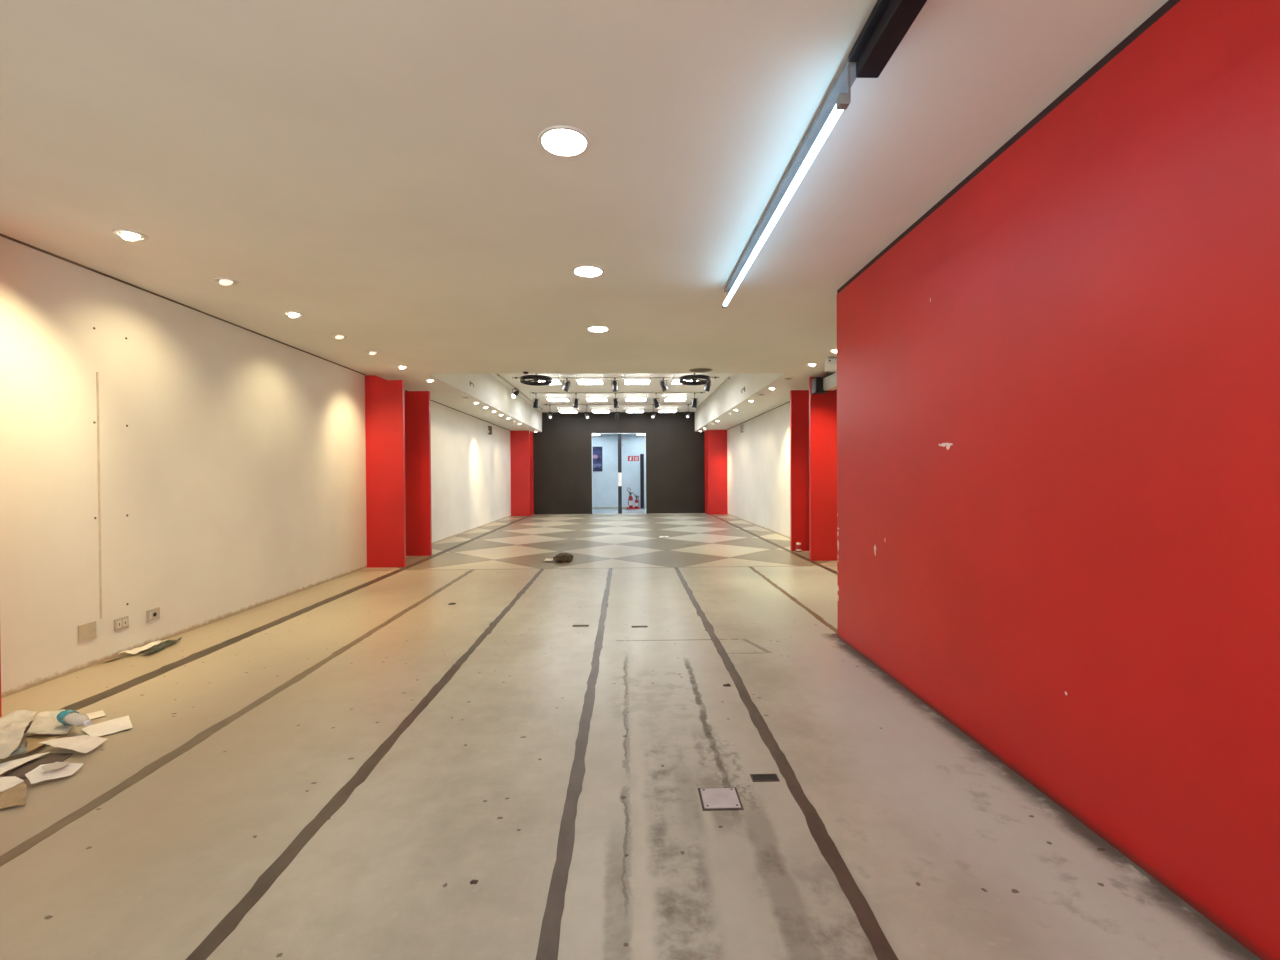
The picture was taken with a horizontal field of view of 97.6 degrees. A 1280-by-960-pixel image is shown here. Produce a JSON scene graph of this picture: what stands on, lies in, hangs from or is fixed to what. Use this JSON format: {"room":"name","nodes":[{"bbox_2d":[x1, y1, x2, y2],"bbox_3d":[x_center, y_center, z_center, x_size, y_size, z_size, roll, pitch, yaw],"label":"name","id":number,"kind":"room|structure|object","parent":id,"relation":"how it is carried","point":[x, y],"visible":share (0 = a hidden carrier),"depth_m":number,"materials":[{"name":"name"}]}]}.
{"room":"empty retail store","nodes":[
{"label":"empty retail store","id":0,"kind":"room"},
{"bbox_2d":[0,236,510,697],"bbox_3d":[-4.611,-0.622,9.007,0.200,4.140,25.250,0,1,-1],"label":"wall","id":1,"kind":"structure","parent":0,"point":[237,470],"depth_m":5.16,"materials":[{"name":"white paint"}]},
{"bbox_2d":[78,621,95,642],"bbox_3d":[-4.380,1.202,4.437,0.016,0.135,0.145,0,1,-1],"label":"blank plate","id":2,"kind":"object","parent":1,"relation":"attached to","point":[87,631],"visible":1,"depth_m":4.43,"materials":[{"name":"beige plastic"}]},
{"bbox_2d":[96,372,101,618],"bbox_3d":[-4.393,0.126,4.548,0.011,2.000,0.014,0,1,-1],"label":"cable cover","id":3,"kind":"object","parent":1,"relation":"attached to","point":[97,373],"visible":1,"depth_m":4.54,"materials":[{"name":"paint"}]},
{"bbox_2d":[114,616,128,631],"bbox_3d":[-4.387,1.215,4.737,0.018,0.100,0.130,0,1,-1],"label":"power outlet","id":4,"kind":"object","parent":1,"relation":"attached to","point":[121,623],"visible":1,"depth_m":4.73,"materials":[{"name":"grey plastic"}]},
{"bbox_2d":[146,607,159,621],"bbox_3d":[-4.395,1.217,5.057,0.018,0.105,0.135,0,1,-1],"label":"outlet","id":5,"kind":"object","parent":1,"relation":"attached to","point":[153,614],"visible":1,"depth_m":5.05,"materials":[{"name":"grey plastic"}]},
{"bbox_2d":[0,233,365,374],"bbox_3d":[-4.356,-1.671,2.792,0.012,0.014,12.830,0,1,-1],"label":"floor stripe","id":6,"kind":"structure","parent":1,"relation":"attached to","point":[2,235],"depth_m":5.00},
{"bbox_2d":[404,390,510,430],"bbox_3d":[-4.679,-1.784,15.698,0.012,0.016,10.150,0,1,-1],"label":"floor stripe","id":7,"kind":"structure","parent":1,"relation":"attached to","point":[404,390],"depth_m":14.75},
{"bbox_2d":[0,0,1167,431],"bbox_3d":[-0.382,-2.239,9.099,8.280,0.960,25.250,0,1,-1],"label":"ceiling","id":8,"kind":"structure","parent":0,"point":[376,172],"depth_m":2.99,"materials":[{"name":"paint"}]},
{"bbox_2d":[113,228,147,240],"bbox_3d":[-3.508,-1.681,3.859,0.182,0.050,0.182,0,1,-1],"label":"recessed light","id":9,"kind":"object","parent":8,"relation":"in","point":[126,234],"visible":1,"depth_m":3.83,"materials":[{"name":"white paint"}]},
{"bbox_2d":[213,277,238,285],"bbox_3d":[-3.531,-1.689,4.778,0.182,0.050,0.182,0,1,-1],"label":"recessed light","id":10,"kind":"object","parent":8,"relation":"in","point":[224,281],"visible":1,"depth_m":4.75,"materials":[{"name":"white paint"}]},
{"bbox_2d":[284,311,303,317],"bbox_3d":[-3.556,-1.698,5.758,0.182,0.050,0.182,0,1,-1],"label":"recessed light","id":11,"kind":"object","parent":8,"relation":"in","point":[292,314],"visible":1,"depth_m":5.73,"materials":[{"name":"white paint"}]},
{"bbox_2d":[331,334,347,338],"bbox_3d":[-3.579,-1.706,6.678,0.182,0.050,0.182,0,1,-1],"label":"recessed light","id":12,"kind":"object","parent":8,"relation":"in","point":[337,336],"visible":1,"depth_m":6.64,"materials":[{"name":"white paint"}]},
{"bbox_2d":[538,125,589,156],"bbox_3d":[-0.381,-1.698,2.817,0.260,0.009,0.260,0,1,-1],"label":"recessed light","id":13,"kind":"object","parent":8,"relation":"in","point":[564,141],"visible":1,"depth_m":2.81,"materials":[{"name":"white paint"}]},
{"bbox_2d":[542,129,585,153],"bbox_3d":[-0.381,-1.700,2.817,0.216,0.005,0.216,0,1,-1],"label":"diffuser","id":14,"kind":"object","parent":13,"relation":"attached to","point":[559,141],"depth_m":2.81,"materials":[{"name":"white"}]},
{"bbox_2d":[572,265,603,276],"bbox_3d":[-0.426,-1.714,4.606,0.260,0.009,0.260,0,1,-1],"label":"recessed light","id":15,"kind":"object","parent":8,"relation":"in","point":[583,270],"visible":1,"depth_m":4.60,"materials":[{"name":"white"}]},
{"bbox_2d":[575,267,600,275],"bbox_3d":[-0.426,-1.716,4.606,0.216,0.005,0.216,0,1,-1],"label":"diffuser","id":16,"kind":"object","parent":15,"relation":"attached to","point":[580,271],"depth_m":4.60,"materials":[{"name":"white"}]},
{"bbox_2d":[587,326,608,331],"bbox_3d":[-0.482,-1.730,6.425,0.260,0.009,0.260,0,1,-1],"label":"recessed light","id":17,"kind":"object","parent":8,"relation":"in","point":[591,328],"visible":1,"depth_m":6.39,"materials":[{"name":"white"}]},
{"bbox_2d":[589,327,606,331],"bbox_3d":[-0.482,-1.732,6.425,0.216,0.005,0.216,0,1,-1],"label":"diffuser","id":18,"kind":"object","parent":17,"relation":"attached to","point":[593,329],"depth_m":6.43,"materials":[{"name":"white"}]},
{"bbox_2d":[688,368,712,372],"bbox_3d":[0.974,-1.762,8.992,0.400,0.012,0.400,0,1,-1],"label":"ceiling speaker","id":19,"kind":"object","parent":8,"relation":"attached to","point":[695,370],"visible":1,"depth_m":9.01},
{"bbox_2d":[690,368,710,371],"bbox_3d":[0.974,-1.765,8.992,0.344,0.006,0.344,0,1,-1],"label":"grille","id":20,"kind":"object","parent":19,"relation":"attached to","point":[693,369],"depth_m":9.01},
{"bbox_2d":[722,57,856,307],"bbox_3d":[0.805,-1.609,3.598,0.101,0.217,2.780,0,1,-1],"label":"lamp","id":21,"kind":"object","parent":8,"relation":"hanging from","point":[838,99],"visible":0.96,"depth_m":2.81,"materials":[{"name":"white"}]},
{"bbox_2d":[836,66,850,109],"bbox_3d":[0.813,-1.567,2.232,0.049,0.159,0.040,0,1,-1],"label":"socket","id":22,"kind":"object","parent":21,"relation":"attached to","point":[843,100],"depth_m":2.23,"materials":[{"name":"grey paint"}]},
{"bbox_2d":[812,372,836,393],"bbox_3d":[3.084,-1.613,8.871,0.310,0.330,1.310,0,1,-1],"label":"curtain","id":23,"kind":"object","parent":8,"relation":"hanging from","point":[820,385],"visible":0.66,"depth_m":9.23,"materials":[{"name":"grey paint"}]},
{"bbox_2d":[825,385,836,389],"bbox_3d":[3.143,-1.485,8.769,0.160,0.010,1.000,0,1,-1],"label":"grille","id":24,"kind":"object","parent":23,"relation":"attached to","point":[829,387],"depth_m":9.07,"materials":[{"name":"metal"}]},
{"bbox_2d":[825,357,836,371],"bbox_3d":[2.779,-1.664,8.052,0.220,0.210,0.092,0,1,-1],"label":"emergency light","id":25,"kind":"object","parent":8,"relation":"attached to","point":[830,362],"visible":0.68,"depth_m":8.02,"materials":[{"name":"white plastic"}]},
{"bbox_2d":[828,364,836,369],"bbox_3d":[2.780,-1.619,8.016,0.180,0.080,0.008,0,1,-1],"label":"diffuser","id":26,"kind":"object","parent":25,"relation":"attached to","point":[830,366],"depth_m":8.01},
{"bbox_2d":[848,0,926,77],"bbox_3d":[0.949,-1.620,-0.541,0.120,0.122,5.500,0,1,-1],"label":"track","id":27,"kind":"object","parent":8,"relation":"attached to","point":[889,21],"visible":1,"depth_m":2.02,"materials":[{"name":"metal"}]},
{"bbox_2d":[490,373,736,411],"bbox_3d":[-0.674,-2.674,15.465,5.920,0.200,12.500,0,1,-1],"label":"ceiling","id":28,"kind":"structure","parent":0,"point":[654,386],"depth_m":16.36,"materials":[{"name":"white paint"}]},
{"bbox_2d":[496,373,542,409],"bbox_3d":[-3.490,-2.550,16.896,0.044,0.040,7.200,0,1,-1],"label":"rail","id":29,"kind":"object","parent":28,"relation":"attached to","point":[497,374],"visible":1,"depth_m":15.29,"materials":[{"name":"black metal"}]},
{"bbox_2d":[520,373,551,385],"bbox_3d":[-2.376,-2.377,12.824,0.731,0.328,0.734,0,1,-9],"label":"hoop","id":30,"kind":"object","parent":28,"relation":"attached to","point":[547,380],"visible":0.99,"depth_m":12.80,"materials":[{"name":"black metal"}]},
{"bbox_2d":[532,375,561,384],"bbox_3d":[-2.293,-2.484,13.876,0.650,0.138,0.690,0,1,-1],"label":"led panel","id":31,"kind":"object","parent":28,"relation":"attached to","point":[555,381],"visible":0.52,"depth_m":13.73,"materials":[{"name":"white paint"}]},
{"bbox_2d":[538,380,560,384],"bbox_3d":[-2.293,-2.433,13.876,0.608,0.035,0.648,0,1,-1],"label":"diffuser","id":32,"kind":"object","parent":31,"relation":"attached to","point":[554,382],"depth_m":13.88,"materials":[{"name":"white"}]},
{"bbox_2d":[546,397,569,400],"bbox_3d":[-2.505,-2.512,17.121,0.650,0.138,0.690,0,1,-1],"label":"led panel","id":33,"kind":"object","parent":28,"relation":"attached to","point":[547,398],"visible":0.96,"depth_m":16.98,"materials":[{"name":"white"}]},
{"bbox_2d":[548,398,568,400],"bbox_3d":[-2.504,-2.460,17.122,0.608,0.035,0.648,0,1,-1],"label":"diffuser","id":34,"kind":"object","parent":33,"relation":"attached to","point":[549,399],"depth_m":16.99,"materials":[{"name":"white"}]},
{"bbox_2d":[558,407,577,412],"bbox_3d":[-2.605,-2.540,20.320,0.650,0.138,0.690,0,1,-1],"label":"led panel","id":35,"kind":"object","parent":28,"relation":"attached to","point":[560,410],"visible":0.98,"depth_m":20.19,"materials":[{"name":"white"}]},
{"bbox_2d":[576,378,603,384],"bbox_3d":[-1.239,-2.491,13.902,0.650,0.138,0.690,0,1,-1],"label":"led panel","id":36,"kind":"object","parent":28,"relation":"attached to","point":[581,381],"visible":1,"depth_m":13.76,"materials":[{"name":"white"}]},
{"bbox_2d":[577,380,602,384],"bbox_3d":[-1.238,-2.439,13.902,0.608,0.035,0.648,0,1,-1],"label":"diffuser","id":37,"kind":"object","parent":36,"relation":"attached to","point":[580,382],"depth_m":13.90,"materials":[{"name":"white"}]},
{"bbox_2d":[585,397,607,400],"bbox_3d":[-1.320,-2.519,17.151,0.650,0.138,0.690,0,1,-1],"label":"led panel","id":38,"kind":"object","parent":28,"relation":"attached to","point":[587,398],"visible":0.98,"depth_m":17.02,"materials":[{"name":"white"}]},
{"bbox_2d":[586,398,606,400],"bbox_3d":[-1.320,-2.468,17.151,0.608,0.035,0.648,0,1,-1],"label":"diffuser","id":39,"kind":"object","parent":38,"relation":"attached to","point":[588,399],"depth_m":17.04,"materials":[{"name":"white"}]},
{"bbox_2d":[591,407,609,412],"bbox_3d":[-1.420,-2.547,20.349,0.650,0.138,0.690,0,1,-1],"label":"led panel","id":40,"kind":"object","parent":28,"relation":"attached to","point":[593,411],"visible":1,"depth_m":20.25,"materials":[{"name":"white"}]},
{"bbox_2d":[512,377,719,378],"bbox_3d":[-0.589,-2.541,13.918,5.150,0.040,0.044,0,1,-1],"label":"rail","id":41,"kind":"object","parent":28,"relation":"attached to","point":[512,377],"visible":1,"depth_m":13.90,"materials":[{"name":"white metal"}]},
{"bbox_2d":[562,378,570,391],"bbox_3d":[-1.828,-2.350,13.898,0.217,0.337,0.156,0,1,-1],"label":"track spotlight","id":42,"kind":"object","parent":41,"relation":"hanging from","point":[567,384],"visible":1,"depth_m":13.84,"materials":[{"name":"black metal"}]},
{"bbox_2d":[611,378,617,391],"bbox_3d":[-0.613,-2.362,13.919,0.152,0.326,0.152,0,1,43],"label":"track spotlight","id":43,"kind":"object","parent":41,"relation":"hanging from","point":[614,383],"visible":1,"depth_m":13.87,"materials":[{"name":"black metal"}]},
{"bbox_2d":[660,378,667,391],"bbox_3d":[0.602,-2.365,13.959,0.217,0.337,0.156,0,1,-1],"label":"track spotlight","id":44,"kind":"object","parent":41,"relation":"hanging from","point":[664,387],"visible":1,"depth_m":13.90,"materials":[{"name":"black metal"}]},
{"bbox_2d":[530,392,704,393],"bbox_3d":[-0.653,-2.563,16.467,5.150,0.040,0.044,0,1,-1],"label":"rail","id":45,"kind":"object","parent":28,"relation":"attached to","point":[530,392],"visible":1,"depth_m":16.44,"materials":[{"name":"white metal"}]},
{"bbox_2d":[613,393,618,407],"bbox_3d":[-0.704,-2.333,16.462,0.167,0.430,0.148,0,1,44],"label":"track spotlight","id":46,"kind":"object","parent":45,"relation":"hanging from","point":[615,403],"visible":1,"depth_m":16.43,"materials":[{"name":"black metal"}]},
{"bbox_2d":[692,393,697,407],"bbox_3d":[1.601,-2.349,16.525,0.154,0.427,0.153,0,1,43],"label":"track spotlight","id":47,"kind":"object","parent":45,"relation":"hanging from","point":[695,400],"visible":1,"depth_m":16.49,"materials":[{"name":"black metal"}]},
{"bbox_2d":[543,404,691,404],"bbox_3d":[-0.721,-2.587,19.166,5.150,0.040,0.044,0,1,-1],"label":"rail","id":48,"kind":"object","parent":28,"relation":"attached to","point":[543,404],"visible":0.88,"depth_m":19.15,"materials":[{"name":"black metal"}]},
{"bbox_2d":[626,409,643,412],"bbox_3d":[-0.186,-2.555,20.380,0.650,0.138,0.690,0,1,-1],"label":"led panel","id":49,"kind":"object","parent":28,"relation":"attached to","point":[627,410],"visible":1,"depth_m":20.31,"materials":[{"name":"white"}]},
{"bbox_2d":[625,394,646,400],"bbox_3d":[-0.125,-2.527,17.181,0.650,0.138,0.690,0,1,-1],"label":"led panel","id":50,"kind":"object","parent":28,"relation":"attached to","point":[626,398],"visible":1,"depth_m":16.88,"materials":[{"name":"white"}]},
{"bbox_2d":[626,398,645,400],"bbox_3d":[-0.125,-2.475,17.181,0.608,0.035,0.648,0,1,-1],"label":"diffuser","id":51,"kind":"object","parent":50,"relation":"attached to","point":[627,399],"depth_m":17.09,"materials":[{"name":"white"}]},
{"bbox_2d":[624,375,650,383],"bbox_3d":[-0.074,-2.498,13.931,0.650,0.138,0.690,0,1,-1],"label":"led panel","id":52,"kind":"object","parent":28,"relation":"attached to","point":[626,380],"visible":1,"depth_m":13.67,"materials":[{"name":"white"}]},
{"bbox_2d":[625,380,649,383],"bbox_3d":[-0.074,-2.447,13.932,0.608,0.035,0.648,0,1,-1],"label":"diffuser","id":53,"kind":"object","parent":52,"relation":"attached to","point":[626,381],"depth_m":13.89,"materials":[{"name":"white"}]},
{"bbox_2d":[658,407,676,412],"bbox_3d":[1.004,-2.562,20.410,0.650,0.138,0.690,0,1,-1],"label":"led panel","id":54,"kind":"object","parent":28,"relation":"attached to","point":[659,409],"visible":0.98,"depth_m":20.10,"materials":[{"name":"white"}]},
{"bbox_2d":[659,410,676,412],"bbox_3d":[1.004,-2.511,20.410,0.608,0.035,0.648,0,1,-1],"label":"diffuser","id":55,"kind":"object","parent":54,"relation":"attached to","point":[660,411],"depth_m":20.38,"materials":[{"name":"white"}]},
{"bbox_2d":[664,394,686,400],"bbox_3d":[1.084,-2.534,17.211,0.650,0.138,0.690,0,1,-1],"label":"led panel","id":56,"kind":"object","parent":28,"relation":"attached to","point":[666,398],"visible":1,"depth_m":16.94,"materials":[{"name":"white"}]},
{"bbox_2d":[665,398,685,400],"bbox_3d":[1.085,-2.483,17.211,0.608,0.035,0.648,0,1,-1],"label":"diffuser","id":57,"kind":"object","parent":56,"relation":"attached to","point":[666,399],"depth_m":17.15,"materials":[{"name":"white"}]},
{"bbox_2d":[671,374,698,383],"bbox_3d":[1.116,-2.506,13.961,0.650,0.138,0.690,0,1,-1],"label":"led panel","id":58,"kind":"object","parent":28,"relation":"attached to","point":[674,380],"visible":0.46,"depth_m":13.72,"materials":[{"name":"white"}]},
{"bbox_2d":[672,380,697,383],"bbox_3d":[1.116,-2.454,13.961,0.608,0.035,0.648,0,1,-1],"label":"diffuser","id":59,"kind":"object","parent":58,"relation":"attached to","point":[673,381],"depth_m":13.85,"materials":[{"name":"white"}]},
{"bbox_2d":[679,373,710,384],"bbox_3d":[1.262,-2.400,12.915,0.731,0.328,0.734,0,1,-9],"label":"hoop","id":60,"kind":"object","parent":28,"relation":"attached to","point":[682,380],"visible":0.98,"depth_m":12.86,"materials":[{"name":"black metal"}]},
{"bbox_2d":[696,376,730,408],"bbox_3d":[2.152,-2.588,17.287,0.044,0.040,6.700,0,1,-1],"label":"rail","id":61,"kind":"object","parent":28,"relation":"attached to","point":[729,377],"visible":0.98,"depth_m":16.24,"materials":[{"name":"black metal"}]},
{"bbox_2d":[592,434,644,506],"bbox_3d":[-0.793,-0.506,23.584,8.800,3.600,3.400,0,1,-1],"label":"wall","id":62,"kind":"structure","parent":0,"point":[605,482],"depth_m":25.08,"materials":[{"name":"paint"}]},
{"bbox_2d":[592,447,601,470],"bbox_3d":[-2.167,-0.935,25.031,0.970,1.110,0.030,0,1,-1],"label":"poster","id":63,"kind":"object","parent":62,"relation":"attached to","point":[597,451],"visible":0.41,"depth_m":25.03,"materials":[{"name":"paper"}]},
{"bbox_2d":[593,507,626,508],"bbox_3d":[-2.519,1.257,25.049,5.000,0.070,0.015,0,1,-1],"label":"baseboard","id":64,"kind":"structure","parent":62,"relation":"attached to","point":[593,507],"depth_m":25.07,"materials":[{"name":"grey plastic"}]},
{"bbox_2d":[640,454,645,508],"bbox_3d":[0.569,0.053,25.078,1.110,2.440,0.090,0,1,-1],"label":"door","id":65,"kind":"structure","parent":62,"relation":"in","point":[642,456],"depth_m":25.05,"materials":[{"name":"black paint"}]},
{"bbox_2d":[533,412,704,513],"bbox_3d":[-0.790,-0.760,21.806,8.480,4.140,0.150,0,1,-1],"label":"wall","id":66,"kind":"structure","parent":0,"point":[562,452],"depth_m":21.72,"materials":[{"name":"grey paint"}]},
{"bbox_2d":[592,433,645,513],"bbox_3d":[-0.817,-0.255,21.817,2.100,3.130,0.156,0,1,-1],"label":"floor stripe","id":67,"kind":"structure","parent":66,"relation":"attached to","point":[592,433],"depth_m":21.75,"materials":[{"name":"paint"}]},
{"bbox_2d":[618,434,621,513],"bbox_3d":[-0.767,-0.255,21.814,0.180,3.130,0.095,0,1,-1],"label":"door","id":68,"kind":"structure","parent":66,"relation":"in","point":[619,435],"depth_m":21.80,"materials":[{"name":"black paint"}]},
{"bbox_2d":[0,508,1260,959],"bbox_3d":[-0.461,1.506,10.806,8.800,0.200,29.000,0,1,-1],"label":"floor","id":69,"kind":"structure","parent":0,"point":[952,852],"depth_m":2.64,"materials":[{"name":"concrete"}]},
{"bbox_2d":[0,650,1,716],"bbox_3d":[-4.203,-0.055,3.475,0.332,3.100,0.080,0,1,-1],"label":"pillar","id":70,"kind":"structure","parent":69,"relation":"on","point":[0,650],"depth_m":3.53,"materials":[{"name":"red paint"}]},
{"bbox_2d":[0,776,23,791],"bbox_3d":[-3.100,1.480,2.741,0.128,0.005,0.225,-1,1,-41],"label":"paper sheet","id":71,"kind":"object","parent":69,"relation":"on","point":[8,782],"visible":1,"depth_m":2.74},
{"bbox_2d":[0,783,25,808],"bbox_3d":[-2.932,1.480,2.607,0.276,0.015,0.100,0,1,43],"label":"kraft paper","id":72,"kind":"object","parent":69,"relation":"on","point":[15,795],"visible":1,"depth_m":2.61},
{"bbox_2d":[0,752,48,774],"bbox_3d":[-3.244,1.468,2.875,0.123,0.012,0.305,0,1,-1],"label":"paper sheet","id":73,"kind":"object","parent":69,"relation":"on","point":[5,766],"visible":1,"depth_m":2.90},
{"bbox_2d":[3,753,72,778],"bbox_3d":[-3.138,1.489,2.920,0.188,0.004,0.257,0,1,-1],"label":"cardboard piece","id":74,"kind":"object","parent":69,"relation":"on","point":[19,772],"visible":0.75,"depth_m":2.95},
{"bbox_2d":[26,734,66,752],"bbox_3d":[-3.391,1.464,3.113,0.217,0.010,0.212,0,1,-1],"label":"cardboard piece","id":75,"kind":"object","parent":69,"relation":"on","point":[33,742],"visible":0.96,"depth_m":3.16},
{"bbox_2d":[9,745,26,755],"bbox_3d":[-3.339,1.456,3.027,0.062,0.006,0.134,-1,1,-29],"label":"paper sheet","id":76,"kind":"object","parent":75,"relation":"on","point":[20,749],"visible":0.94,"depth_m":3.01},
{"bbox_2d":[27,709,71,733],"bbox_3d":[-3.498,1.440,3.344,0.184,0.029,0.498,-1,1,-39],"label":"paper sheet","id":77,"kind":"object","parent":69,"relation":"on","point":[46,722],"visible":0.76,"depth_m":3.28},
{"bbox_2d":[0,710,35,758],"bbox_3d":[-3.530,1.404,3.098,0.182,0.047,0.724,-1,1,-41],"label":"paper sheet","id":78,"kind":"object","parent":77,"relation":"on","point":[13,725],"visible":1,"depth_m":3.15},
{"bbox_2d":[57,710,91,726],"bbox_3d":[-3.277,1.395,3.258,0.270,0.077,0.080,0,1,23],"label":"plastic bottle","id":79,"kind":"object","parent":77,"relation":"on","point":[70,717],"visible":1,"depth_m":3.24,"materials":[{"name":"white"}]},
{"bbox_2d":[25,763,83,783],"bbox_3d":[-2.951,1.462,2.804,0.222,0.029,0.161,-1,1,-26],"label":"paper sheet","id":80,"kind":"object","parent":69,"relation":"on","point":[38,774],"visible":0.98,"depth_m":2.80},
{"bbox_2d":[42,762,68,770],"bbox_3d":[-2.960,1.447,2.825,0.105,0.012,0.100,0,1,-1],"label":"plastic film","id":81,"kind":"object","parent":80,"relation":"on","point":[56,765],"visible":1,"depth_m":2.83,"materials":[{"name":"white plastic"}]},
{"bbox_2d":[40,735,106,752],"bbox_3d":[-3.123,1.455,3.108,0.326,0.032,0.154,0,1,10],"label":"paper sheet","id":82,"kind":"object","parent":69,"relation":"on","point":[83,743],"visible":1,"depth_m":3.09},
{"bbox_2d":[86,710,105,719],"bbox_3d":[-3.449,1.481,3.520,0.144,0.005,0.121,0,1,38],"label":"paper sheet","id":83,"kind":"object","parent":69,"relation":"on","point":[93,715],"visible":0.66,"depth_m":3.54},
{"bbox_2d":[81,715,132,736],"bbox_3d":[-3.188,1.479,3.347,0.250,0.010,0.212,0,1,43],"label":"paper sheet","id":84,"kind":"object","parent":69,"relation":"on","point":[122,723],"visible":0.98,"depth_m":3.34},
{"bbox_2d":[119,639,167,653],"bbox_3d":[-4.310,1.454,4.899,0.130,0.031,0.424,0,1,-1],"label":"paper sheet","id":85,"kind":"object","parent":69,"relation":"on","point":[135,650],"visible":1,"depth_m":4.86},
{"bbox_2d":[141,637,181,653],"bbox_3d":[-4.210,1.452,4.944,0.089,0.046,0.492,0,1,-11],"label":"strip","id":86,"kind":"object","parent":69,"relation":"on","point":[161,646],"visible":1,"depth_m":4.89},
{"bbox_2d":[0,570,473,866],"bbox_3d":[-2.523,1.495,2.761,0.101,0.012,12.420,0,1,-1],"label":"floor stripe","id":87,"kind":"structure","parent":69,"relation":"on","point":[147,770],"depth_m":3.03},
{"bbox_2d":[24,516,529,732],"bbox_3d":[-3.834,1.450,8.670,0.166,0.012,24.300,0,1,-1],"label":"floor stripe","id":88,"kind":"structure","parent":69,"relation":"on","point":[78,705],"depth_m":4.97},
{"bbox_2d":[185,569,543,959],"bbox_3d":[-1.406,1.488,2.789,0.098,0.012,12.420,0,1,-1],"label":"floor stripe","id":89,"kind":"structure","parent":69,"relation":"on","point":[225,927],"depth_m":2.44,"materials":[{"name":"paint"}]},
{"bbox_2d":[365,375,405,567],"bbox_3d":[-4.209,-0.140,9.267,0.610,3.165,0.080,0,1,-1],"label":"pillar","id":90,"kind":"structure","parent":69,"relation":"on","point":[384,399],"depth_m":9.23,"materials":[{"name":"red paint"}]},
{"bbox_2d":[404,391,431,555],"bbox_3d":[-4.257,-0.121,10.586,0.580,3.105,0.080,0,1,-1],"label":"pillar","id":91,"kind":"structure","parent":69,"relation":"on","point":[417,403],"depth_m":10.55,"materials":[{"name":"red paint"}]},
{"bbox_2d":[510,431,533,515],"bbox_3d":[-4.458,-0.250,21.219,0.710,3.175,0.850,0,1,-1],"label":"pillar","id":92,"kind":"structure","parent":69,"relation":"on","point":[521,442],"depth_m":20.80,"materials":[{"name":"red paint"}]},
{"bbox_2d":[553,553,572,562],"bbox_3d":[-1.347,1.347,9.806,0.356,0.147,0.505,0,1,-1],"label":"rag","id":93,"kind":"object","parent":69,"relation":"on","point":[561,557],"visible":1,"depth_m":9.67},
{"bbox_2d":[536,568,612,959],"bbox_3d":[-0.317,1.481,2.816,0.088,0.012,12.420,0,1,-1],"label":"floor stripe","id":94,"kind":"structure","parent":69,"relation":"on","point":[548,946],"depth_m":2.42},
{"bbox_2d":[705,430,727,514],"bbox_3d":[2.899,-0.296,21.403,0.730,3.175,0.850,0,1,-1],"label":"pillar","id":95,"kind":"structure","parent":69,"relation":"on","point":[716,499],"depth_m":20.98,"materials":[{"name":"red paint"}]},
{"bbox_2d":[698,787,743,810],"bbox_3d":[0.370,1.470,2.588,0.184,0.010,0.176,0,1,-1],"label":"floor hatch","id":96,"kind":"object","parent":69,"relation":"on","point":[712,799],"visible":1,"depth_m":2.57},
{"bbox_2d":[750,774,779,781],"bbox_3d":[0.615,1.470,2.764,0.132,0.004,0.064,0,1,-1],"label":"floor hatch","id":97,"kind":"object","parent":69,"relation":"on","point":[755,777],"visible":1,"depth_m":2.76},
{"bbox_2d":[711,515,836,573],"bbox_3d":[2.852,1.370,13.098,0.134,0.012,15.780,0,1,-1],"label":"floor stripe","id":98,"kind":"structure","parent":69,"relation":"on","point":[753,534],"depth_m":11.13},
{"bbox_2d":[675,567,898,959],"bbox_3d":[0.739,1.474,2.842,0.098,0.012,12.420,0,1,-1],"label":"floor stripe","id":99,"kind":"structure","parent":69,"relation":"on","point":[882,949],"depth_m":2.43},
{"bbox_2d":[749,567,837,633],"bbox_3d":[1.833,1.429,7.131,0.089,0.012,3.900,0,1,-1],"label":"floor stripe","id":100,"kind":"structure","parent":69,"relation":"on","point":[814,614],"depth_m":6.48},
{"bbox_2d":[790,390,808,550],"bbox_3d":[3.236,-0.182,10.943,0.580,3.130,0.080,0,1,-1],"label":"pillar","id":101,"kind":"structure","parent":69,"relation":"on","point":[799,399],"depth_m":10.90,"materials":[{"name":"red paint"}]},
{"bbox_2d":[809,377,836,560],"bbox_3d":[3.248,-0.189,9.693,0.620,3.165,0.080,0,1,-1],"label":"pillar","id":102,"kind":"structure","parent":69,"relation":"on","point":[822,407],"depth_m":9.65,"materials":[{"name":"red paint"}]},
{"bbox_3d":[-0.290,1.246,24.732,0.600,0.070,0.340,0,1,-1],"label":"stand","id":103,"kind":"object","parent":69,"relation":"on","visible":0},
{"bbox_2d":[627,488,632,508],"bbox_3d":[-0.417,0.795,24.733,0.258,0.922,0.176,-1,1,-39],"label":"fire extinguisher","id":104,"kind":"object","parent":103,"relation":"on","point":[630,500],"visible":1,"depth_m":24.69,"materials":[{"name":"red metal"}]},
{"bbox_2d":[727,402,790,538],"bbox_3d":[3.560,-0.712,13.463,0.200,4.140,16.750,0,1,-1],"label":"wall","id":105,"kind":"structure","parent":0,"point":[758,458],"depth_m":15.51,"materials":[{"name":"white paint"}]},
{"bbox_2d":[837,0,1279,959],"bbox_3d":[2.949,-0.096,0.873,2.060,3.140,8.600,0,1,-1],"label":"wall partition","id":106,"kind":"structure","parent":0,"point":[1058,392],"depth_m":2.25,"materials":[{"name":"red paint"}]},
{"bbox_2d":[837,0,1180,293],"bbox_3d":[2.841,-1.685,0.854,1.856,0.040,8.595,0,1,-1],"label":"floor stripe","id":107,"kind":"structure","parent":106,"relation":"on","point":[1169,4],"depth_m":2.60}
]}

